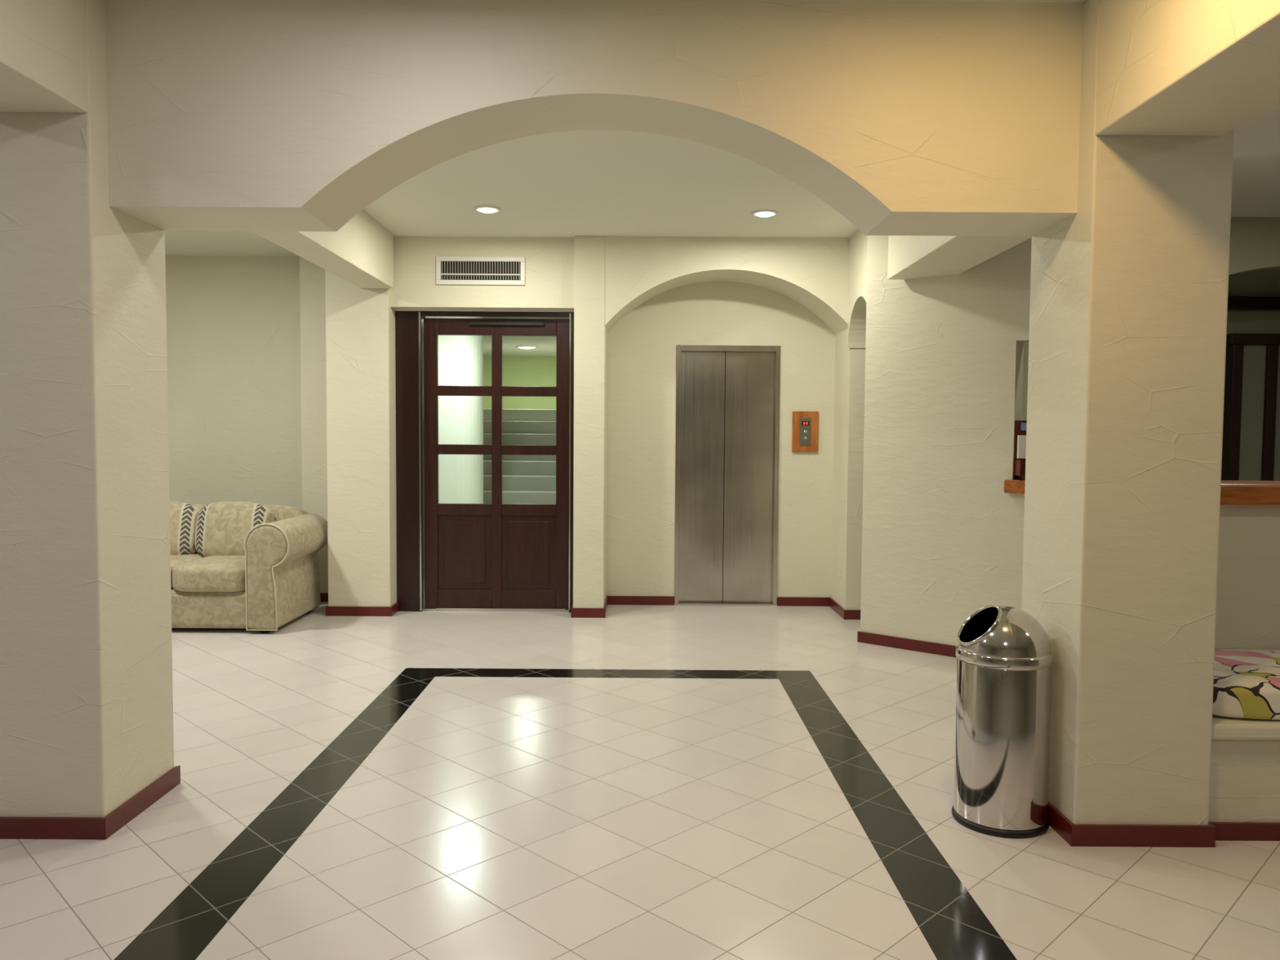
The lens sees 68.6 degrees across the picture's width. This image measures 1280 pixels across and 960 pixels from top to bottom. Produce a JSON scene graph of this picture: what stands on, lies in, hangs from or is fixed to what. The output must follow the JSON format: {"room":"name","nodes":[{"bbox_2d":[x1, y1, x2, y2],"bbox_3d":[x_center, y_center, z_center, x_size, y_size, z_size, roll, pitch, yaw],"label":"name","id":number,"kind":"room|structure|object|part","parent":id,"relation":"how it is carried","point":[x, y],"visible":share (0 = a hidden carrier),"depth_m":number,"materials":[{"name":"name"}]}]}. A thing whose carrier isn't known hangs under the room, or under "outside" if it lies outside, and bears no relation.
{"room":"hotel lobby","nodes":[
{"label":"hotel lobby","id":0,"kind":"room"},
{"bbox_2d":[0,0,88,112],"bbox_3d":[-2.038,-1.245,-0.728,0.426,0.430,7.665,0,3,0],"label":"beam","id":1,"kind":"structure","parent":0,"point":[43,55],"depth_m":2.92,"materials":[{"name":"beige paint"}]},
{"bbox_2d":[164,255,302,508],"bbox_3d":[-4.887,-0.469,8.098,4.220,2.880,0.180,0,3,0],"label":"wall","id":2,"kind":"structure","parent":0,"point":[233,322],"depth_m":7.99,"materials":[{"name":"paint"}]},
{"bbox_2d":[320,592,328,601],"bbox_3d":[-4.694,0.947,7.917,4.652,0.072,0.348,0,3,0],"label":"baseboard","id":3,"kind":"structure","parent":2,"relation":"attached to","point":[324,596],"depth_m":7.74,"materials":[{"name":"red wood"}]},
{"bbox_2d":[299,256,328,592],"bbox_3d":[-2.575,-0.445,7.939,0.405,2.880,0.500,0,3,0],"label":"wall","id":4,"kind":"structure","parent":0,"point":[312,277],"depth_m":7.68,"materials":[{"name":"paint"}]},
{"bbox_2d":[438,335,483,503],"bbox_3d":[-2.478,-0.321,9.316,1.840,2.500,0.440,0,3,0],"label":"wall","id":5,"kind":"structure","parent":0,"point":[460,357],"depth_m":9.11,"materials":[{"name":"white"}]},
{"bbox_2d":[483,355,555,408],"bbox_3d":[-1.846,-0.568,13.439,3.100,2.600,0.100,0,3,0],"label":"wall","id":6,"kind":"structure","parent":0,"point":[517,371],"depth_m":13.35,"materials":[{"name":"green paint"}]},
{"bbox_2d":[483,335,556,355],"bbox_3d":[-1.838,-1.677,10.511,3.100,0.100,5.840,0,3,0],"label":"ceiling","id":7,"kind":"structure","parent":0,"point":[547,345],"depth_m":11.78,"materials":[{"name":"paint"}]},
{"bbox_2d":[515,346,537,348],"bbox_3d":[-1.438,-1.681,11.933,0.284,0.024,0.284,0,3,0],"label":"recessed light","id":8,"kind":"object","parent":7,"relation":"in","point":[522,347],"depth_m":11.87,"materials":[{"name":"white"}]},
{"bbox_2d":[0,601,1279,959],"bbox_3d":[-0.258,1.175,4.613,13.500,0.001,18.100,0,3,0],"label":"floor","id":9,"kind":"structure","parent":0,"point":[634,782],"depth_m":3.35,"materials":[{"name":"beige tile"}]},
{"bbox_2d":[0,0,173,817],"bbox_3d":[-2.076,-0.221,3.407,0.485,2.880,0.495,0,3,0],"label":"wall pillar","id":10,"kind":"structure","parent":9,"relation":"on","point":[86,685],"depth_m":3.20,"materials":[{"name":"beige paint"}]},
{"bbox_2d":[169,501,327,633],"bbox_3d":[-3.544,0.602,6.984,2.261,0.868,1.049,0,3,0],"label":"sofa","id":11,"kind":"object","parent":9,"relation":"on","point":[254,566],"visible":0.56,"depth_m":6.61,"materials":[{"name":"beige fabric"}]},
{"bbox_2d":[169,501,200,555],"bbox_3d":[-3.623,0.392,7.149,0.560,0.460,0.270,0,-10,0],"label":"cushion","id":12,"kind":"object","parent":11,"relation":"on","point":[184,517],"depth_m":7.04,"materials":[{"name":"beige fabric"}]},
{"bbox_2d":[172,555,247,591],"bbox_3d":[-2.990,0.672,6.842,0.560,0.200,0.760,0,3,0],"label":"seat cushion","id":13,"kind":"object","parent":11,"relation":"on","point":[202,573],"depth_m":6.47,"materials":[{"name":"beige fabric"}]},
{"bbox_3d":[-3.546,0.899,6.515,1.670,0.220,0.035,0,3,0],"label":"rail","id":14,"kind":"part","parent":11,"relation":"part of","materials":[{"name":"beige fabric"}]},
{"bbox_2d":[195,501,274,557],"bbox_3d":[-3.083,0.396,7.149,0.560,0.460,0.270,0,-10,0],"label":"cushion","id":15,"kind":"object","parent":11,"relation":"on","point":[222,528],"depth_m":7.03,"materials":[{"name":"beige fabric"}]},
{"bbox_3d":[-3.544,0.578,7.358,1.900,0.780,0.240,0,-3,0],"label":"frame","id":16,"kind":"part","parent":11,"relation":"part of","materials":[{"name":"beige fabric"}]},
{"bbox_3d":[-2.570,0.649,6.921,0.299,0.734,0.920,0,3,0],"label":"arm","id":17,"kind":"part","parent":11,"relation":"part of"},
{"bbox_2d":[324,269,396,606],"bbox_3d":[-2.135,-0.414,7.374,0.475,2.880,0.550,0,3,0],"label":"wall pier","id":18,"kind":"object","parent":9,"relation":"on","point":[361,327],"depth_m":7.11,"materials":[{"name":"beige paint"}]},
{"bbox_2d":[325,602,398,616],"bbox_3d":[-2.144,0.988,7.442,0.503,0.072,0.578,0,3,0],"label":"baseboard","id":19,"kind":"object","parent":18,"relation":"attached to","point":[330,611],"depth_m":7.15,"materials":[{"name":"red wood"}]},
{"bbox_2d":[483,408,555,504],"bbox_3d":[-1.530,-0.006,11.153,2.140,1.705,4.480,0,3,0],"label":"staircase","id":20,"kind":"structure","parent":9,"relation":"on","point":[526,478],"depth_m":10.65,"materials":[{"name":"stone"}]},
{"bbox_2d":[573,235,607,608],"bbox_3d":[-0.386,-0.402,7.374,0.233,2.880,0.550,0,3,0],"label":"wall column","id":21,"kind":"structure","parent":9,"relation":"on","point":[590,333],"depth_m":7.10,"materials":[{"name":"beige paint"}]},
{"bbox_2d":[951,604,1053,838],"bbox_3d":[1.320,0.849,3.420,0.334,0.790,0.334,0,3,0],"label":"trash can","id":22,"kind":"object","parent":9,"relation":"on","point":[1005,656],"visible":1,"depth_m":3.29,"materials":[{"name":"silver metal"}]},
{"bbox_2d":[1022,0,1234,825],"bbox_3d":[1.734,-0.194,3.407,0.465,2.880,0.495,0,3,0],"label":"wall pillar","id":23,"kind":"structure","parent":9,"relation":"on","point":[1128,309],"depth_m":3.18,"materials":[{"name":"beige paint"}]},
{"bbox_2d":[1208,715,1279,822],"bbox_3d":[3.289,1.043,3.571,2.648,0.415,0.665,0,3,0],"label":"built-in bench","id":24,"kind":"object","parent":9,"relation":"on","point":[1245,773],"visible":0.18,"depth_m":3.27,"materials":[{"name":"paint"}]},
{"bbox_2d":[1212,648,1279,719],"bbox_3d":[3.175,0.774,3.571,2.400,0.125,0.640,0,3,0],"label":"bench cushion","id":25,"kind":"object","parent":24,"relation":"on","point":[1246,685],"visible":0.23,"depth_m":3.32,"materials":[{"name":"fabric"}]},
{"bbox_2d":[605,281,835,597],"bbox_3d":[1.103,-0.408,7.719,3.200,2.880,0.140,0,3,0],"label":"wall","id":26,"kind":"structure","parent":0,"point":[642,347],"depth_m":7.65,"materials":[{"name":"paint"}]},
{"bbox_2d":[390,236,574,310],"bbox_3d":[-1.191,-1.584,7.347,1.395,0.528,0.490,0,3,0],"label":"header","id":27,"kind":"object","parent":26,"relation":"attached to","point":[548,285],"depth_m":7.10,"materials":[{"name":"beige paint"}]},
{"bbox_2d":[570,595,675,617],"bbox_3d":[-0.200,0.998,7.508,0.962,0.072,0.408,-2,4,-45],"label":"baseboard","id":28,"kind":"structure","parent":26,"relation":"attached to","point":[610,600],"depth_m":7.70,"materials":[{"name":"red wood"}]},
{"bbox_2d":[674,345,680,603],"bbox_3d":[0.306,-0.036,7.726,0.035,2.124,0.142,0,3,0],"label":"door frame","id":29,"kind":"structure","parent":26,"relation":"attached to","point":[678,347],"depth_m":7.66,"materials":[{"name":"silver metal"}]},
{"bbox_2d":[678,351,724,602],"bbox_3d":[0.504,-0.022,7.735,0.372,2.069,0.025,0,3,0],"label":"leaf","id":30,"kind":"object","parent":26,"relation":"attached to","point":[702,391],"visible":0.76,"depth_m":7.72,"materials":[{"name":"silver metal"}]},
{"bbox_2d":[722,351,725,588],"bbox_3d":[0.711,-0.025,7.754,0.805,2.104,0.008,0,3,0],"label":"shaft","id":31,"kind":"object","parent":26,"relation":"attached to","point":[725,352],"visible":0.04,"depth_m":7.76,"materials":[{"name":"black"}]},
{"bbox_2d":[674,601,777,605],"bbox_3d":[0.703,1.022,7.759,0.845,0.014,0.120,0,3,0],"label":"sill","id":32,"kind":"structure","parent":26,"relation":"attached to","point":[680,603],"depth_m":7.70,"materials":[{"name":"silver metal"}]},
{"bbox_2d":[680,345,776,351],"bbox_3d":[0.718,-1.071,7.676,0.775,0.045,0.142,0,3,0],"label":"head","id":33,"kind":"object","parent":26,"relation":"attached to","point":[683,348],"visible":0.8,"depth_m":7.61},
{"bbox_2d":[722,351,775,602],"bbox_3d":[0.899,-0.020,7.735,0.409,2.069,0.025,0,3,0],"label":"leaf","id":34,"kind":"object","parent":26,"relation":"attached to","point":[749,376],"visible":0.96,"depth_m":7.72,"materials":[{"name":"silver metal"}]},
{"bbox_2d":[771,346,780,604],"bbox_3d":[1.116,-0.030,7.726,0.035,2.124,0.142,0,3,0],"label":"door frame","id":35,"kind":"structure","parent":26,"relation":"attached to","point":[777,362],"depth_m":7.66,"materials":[{"name":"silver metal"}]},
{"bbox_2d":[791,411,818,452],"bbox_3d":[1.344,-0.393,7.633,0.210,0.330,0.034,0,3,0],"label":"panel","id":36,"kind":"object","parent":26,"relation":"attached to","point":[804,424],"visible":1,"depth_m":7.62,"materials":[{"name":"brown wood"}]},
{"bbox_3d":[1.344,-0.392,7.625,0.090,0.220,0.006,0,3,0],"label":"steel plate","id":37,"kind":"part","parent":36,"relation":"part of","materials":[{"name":"grey metal"}]},
{"bbox_2d":[164,0,1279,256],"bbox_3d":[-0.239,-1.620,1.773,13.500,0.100,12.700,0,3,0],"label":"ceiling","id":38,"kind":"structure","parent":0,"point":[570,184],"depth_m":5.77,"materials":[{"name":"white paint"}]},
{"bbox_2d":[252,210,393,288],"bbox_3d":[-1.974,-1.554,5.316,0.250,0.400,3.450,0,3,0],"label":"beam","id":39,"kind":"structure","parent":38,"relation":"attached to","point":[360,253],"depth_m":6.15,"materials":[{"name":"beige paint"}]},
{"bbox_2d":[473,205,501,213],"bbox_3d":[-1.008,-1.779,6.201,0.180,0.024,0.180,0,3,0],"label":"recessed light","id":40,"kind":"object","parent":38,"relation":"in","point":[483,209],"depth_m":6.16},
{"bbox_2d":[751,209,778,217],"bbox_3d":[0.832,-1.769,6.261,0.180,0.024,0.180,0,3,0],"label":"recessed light","id":41,"kind":"object","parent":38,"relation":"in","point":[761,213],"depth_m":6.22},
{"bbox_2d":[604,235,848,334],"bbox_3d":[0.662,-1.501,7.320,1.847,0.665,0.550,0,3,0],"label":"arch","id":42,"kind":"object","parent":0,"point":[813,273],"depth_m":7.04,"materials":[{"name":"beige paint"}]},
{"bbox_2d":[831,328,865,609],"bbox_3d":[2.140,-0.385,7.374,1.125,2.880,0.550,0,3,0],"label":"wall","id":43,"kind":"structure","parent":0,"point":[850,362],"depth_m":7.16,"materials":[{"name":"paint"}]},
{"bbox_2d":[776,596,860,619],"bbox_3d":[1.865,1.016,7.442,1.484,0.072,0.578,0,3,0],"label":"baseboard","id":44,"kind":"structure","parent":43,"relation":"attached to","point":[844,614],"depth_m":7.70,"materials":[{"name":"red wood"}]},
{"bbox_2d":[847,229,867,347],"bbox_3d":[1.630,-0.355,6.695,0.145,2.880,0.810,0,3,0],"label":"arch","id":45,"kind":"object","parent":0,"point":[858,242],"depth_m":6.89,"materials":[{"name":"beige paint"}]},
{"bbox_2d":[860,235,1023,645],"bbox_3d":[1.931,-0.322,6.055,0.985,2.880,0.140,3,4,40],"label":"wall","id":46,"kind":"structure","parent":0,"point":[944,357],"depth_m":6.00,"materials":[{"name":"paint"}]},
{"bbox_2d":[857,631,956,657],"bbox_3d":[2.263,1.102,5.741,2.027,0.072,0.014,3,4,40],"label":"baseboard","id":47,"kind":"structure","parent":46,"relation":"attached to","point":[914,645],"depth_m":6.15,"materials":[{"name":"red wood"}]},
{"bbox_2d":[1004,480,1025,493],"bbox_3d":[2.701,0.053,5.465,1.050,0.080,0.290,3,4,40],"label":"counter ledge","id":48,"kind":"object","parent":46,"relation":"attached to","point":[1018,486],"visible":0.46,"depth_m":5.65,"materials":[{"name":"brown wood"}]},
{"bbox_2d":[1013,420,1026,479],"bbox_3d":[2.386,-0.179,5.667,0.220,0.360,0.100,0,3,0],"label":"brochure rack","id":49,"kind":"object","parent":48,"relation":"on","point":[1020,426],"visible":0.41,"depth_m":5.68,"materials":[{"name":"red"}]},
{"bbox_2d":[1014,475,1025,479],"bbox_3d":[2.385,-0.014,5.665,0.220,0.030,0.080,0,3,0],"label":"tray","id":50,"kind":"object","parent":49,"relation":"on","point":[1016,477],"depth_m":5.63,"materials":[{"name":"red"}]},
{"bbox_2d":[887,235,1031,279],"bbox_3d":[1.805,-1.472,4.843,0.390,0.465,2.500,0,3,0],"label":"beam","id":51,"kind":"structure","parent":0,"point":[909,257],"depth_m":5.41,"materials":[{"name":"beige paint"}]},
{"bbox_2d":[1008,493,1024,609],"bbox_3d":[2.694,0.624,5.462,0.871,1.060,0.756,0,3,0],"label":"wall","id":52,"kind":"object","parent":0,"point":[1016,540],"depth_m":5.70,"materials":[{"name":"beige paint"}]},
{"bbox_2d":[1016,237,1031,342],"bbox_3d":[2.708,-1.274,5.370,0.871,0.900,0.756,0,3,0],"label":"lintel","id":53,"kind":"object","parent":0,"point":[1023,292],"depth_m":5.62,"materials":[{"name":"beige paint"}]},
{"bbox_2d":[1022,342,1028,420],"bbox_3d":[2.652,-0.341,6.545,0.100,2.880,1.110,0,3,0],"label":"wall","id":54,"kind":"structure","parent":0,"point":[1025,362],"depth_m":6.35,"materials":[{"name":"paint"}]},
{"bbox_2d":[1095,0,1279,135],"bbox_3d":[1.718,-1.194,-0.727,0.421,0.480,7.665,0,3,0],"label":"beam","id":55,"kind":"structure","parent":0,"point":[1165,67],"depth_m":2.75,"materials":[{"name":"beige paint"}]},
{"bbox_2d":[0,765,180,839],"bbox_3d":[-2.086,1.182,3.475,0.513,0.072,0.523,0,3,0],"label":"baseboard","id":56,"kind":"structure","parent":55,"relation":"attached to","point":[11,828],"depth_m":3.21,"materials":[{"name":"red wood"}]},
{"bbox_2d":[395,311,425,611],"bbox_3d":[-1.798,-0.147,7.382,0.198,2.350,0.160,0,3,0],"label":"frame","id":57,"kind":"object","parent":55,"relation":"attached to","point":[406,322],"visible":0.76,"depth_m":7.30,"materials":[{"name":"brown wood"}]},
{"bbox_2d":[418,311,422,610],"bbox_3d":[-1.707,-0.137,7.295,0.015,2.320,0.015,0,3,0],"label":"chrome strip","id":58,"kind":"object","parent":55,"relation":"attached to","point":[420,313],"visible":1,"depth_m":7.29,"materials":[{"name":"grey metal"}]},
{"bbox_2d":[435,256,524,284],"bbox_3d":[-1.204,-1.581,7.093,0.672,0.210,0.018,0,3,0],"label":"air vent grille","id":59,"kind":"object","parent":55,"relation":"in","point":[450,270],"visible":1,"depth_m":7.09,"materials":[{"name":"white metal"}]},
{"bbox_2d":[395,308,573,311],"bbox_3d":[-1.193,-1.307,7.238,1.391,0.014,0.015,0,3,0],"label":"trim","id":60,"kind":"structure","parent":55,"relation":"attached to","point":[396,309],"depth_m":7.23,"materials":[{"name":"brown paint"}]},
{"bbox_2d":[421,311,569,609],"bbox_3d":[-1.124,-0.148,7.382,1.150,2.338,0.160,0,3,0],"label":"door","id":61,"kind":"structure","parent":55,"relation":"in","point":[496,554],"depth_m":7.36,"materials":[{"name":"brown wood"}]},
{"bbox_3d":[-1.378,0.566,7.401,0.436,0.600,0.032,0,3,0],"label":"panel","id":62,"kind":"part","parent":61,"relation":"part of","materials":[{"name":"brown wood"}]},
{"bbox_2d":[435,608,565,611],"bbox_3d":[-1.097,1.023,7.395,1.020,0.022,0.012,0,3,0],"label":"threshold","id":63,"kind":"object","parent":61,"relation":"attached to","point":[437,609],"visible":1,"depth_m":7.39,"materials":[{"name":"silver metal"}]},
{"bbox_2d":[469,321,544,325],"bbox_3d":[-1.032,-1.210,7.278,0.580,0.025,0.025,0,3,0],"label":"bar","id":64,"kind":"object","parent":61,"relation":"attached to","point":[471,323],"visible":1,"depth_m":7.26,"materials":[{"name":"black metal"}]},
{"bbox_3d":[-0.875,0.569,7.401,0.436,0.600,0.032,0,3,0],"label":"panel","id":65,"kind":"part","parent":61,"relation":"part of","materials":[{"name":"brown wood"}]},
{"bbox_2d":[568,312,571,608],"bbox_3d":[-0.545,-0.139,7.295,0.012,2.300,0.015,0,3,0],"label":"chrome strip","id":66,"kind":"object","parent":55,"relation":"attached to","point":[570,356],"visible":1,"depth_m":7.29,"materials":[{"name":"grey metal"}]},
{"bbox_2d":[568,311,573,612],"bbox_3d":[-0.527,-0.138,7.382,0.043,2.350,0.160,0,3,0],"label":"frame","id":67,"kind":"object","parent":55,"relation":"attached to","point":[572,313],"visible":0.42,"depth_m":7.30,"materials":[{"name":"brown wood"}]},
{"bbox_2d":[105,0,1083,236],"bbox_3d":[-0.158,-1.295,3.409,3.335,0.708,0.385,0,3,0],"label":"header","id":68,"kind":"object","parent":55,"relation":"attached to","point":[904,118],"depth_m":3.22,"materials":[{"name":"beige paint"}]},
{"bbox_2d":[1047,801,1215,847],"bbox_3d":[1.724,1.208,3.475,0.493,0.072,0.523,0,3,0],"label":"baseboard","id":69,"kind":"structure","parent":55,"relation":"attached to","point":[1076,835],"depth_m":3.21,"materials":[{"name":"red wood"}]},
{"bbox_2d":[1209,822,1279,840],"bbox_3d":[3.286,1.235,3.276,2.637,0.060,0.014,0,3,0],"label":"baseboard","id":70,"kind":"structure","parent":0,"point":[1224,831],"depth_m":3.27,"materials":[{"name":"red wood"}]},
{"bbox_2d":[1214,504,1279,649],"bbox_3d":[4.230,0.672,3.976,4.530,1.130,0.160,0,3,0],"label":"wall","id":71,"kind":"structure","parent":0,"point":[1248,597],"depth_m":3.88,"materials":[{"name":"paint"}]},
{"bbox_2d":[1220,480,1279,505],"bbox_3d":[4.230,0.064,3.976,4.540,0.085,0.340,0,3,0],"label":"countertop","id":72,"kind":"structure","parent":71,"relation":"on","point":[1232,492],"depth_m":3.81,"materials":[{"name":"brown wood"}]},
{"bbox_2d":[1226,269,1279,333],"bbox_3d":[4.603,-0.366,7.339,3.800,2.880,0.100,0,3,0],"label":"wall","id":73,"kind":"structure","parent":0,"point":[1259,282],"depth_m":7.24,"materials":[{"name":"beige paint"}]},
{"bbox_2d":[1221,343,1244,480],"bbox_3d":[4.560,0.018,7.258,0.080,2.120,0.100,0,3,0],"label":"door frame","id":74,"kind":"structure","parent":73,"relation":"attached to","point":[1234,353],"depth_m":7.20,"materials":[{"name":"brown wood"}]},
{"bbox_2d":[1226,333,1279,345],"bbox_3d":[5.058,-1.077,7.204,1.100,0.080,0.100,0,3,0],"label":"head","id":75,"kind":"object","parent":73,"relation":"attached to","point":[1233,338],"visible":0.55,"depth_m":7.15},
{"bbox_2d":[1227,296,1279,311],"bbox_3d":[5.059,-1.346,7.191,1.200,0.100,0.100,0,3,0],"label":"transom","id":76,"kind":"object","parent":73,"relation":"attached to","point":[1234,303],"depth_m":7.14,"materials":[{"name":"brown wood"}]},
{"bbox_2d":[1238,344,1279,480],"bbox_3d":[5.050,0.012,7.267,0.900,2.100,0.080,0,3,0],"label":"window","id":77,"kind":"structure","parent":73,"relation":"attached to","point":[1254,355],"depth_m":7.22,"materials":[{"name":"glass"}]},
{"bbox_3d":[4.840,0.010,7.268,0.080,2.100,0.080,0,3,0],"label":"stile","id":78,"kind":"part","parent":77,"relation":"part of","materials":[{"name":"brown wood"}]},
{"bbox_2d":[1228,217,1279,275],"bbox_3d":[4.602,-0.321,6.420,3.800,2.880,0.140,0,3,0],"label":"wall","id":79,"kind":"structure","parent":0,"point":[1255,242],"depth_m":6.29,"materials":[{"name":"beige paint"}]}
]}

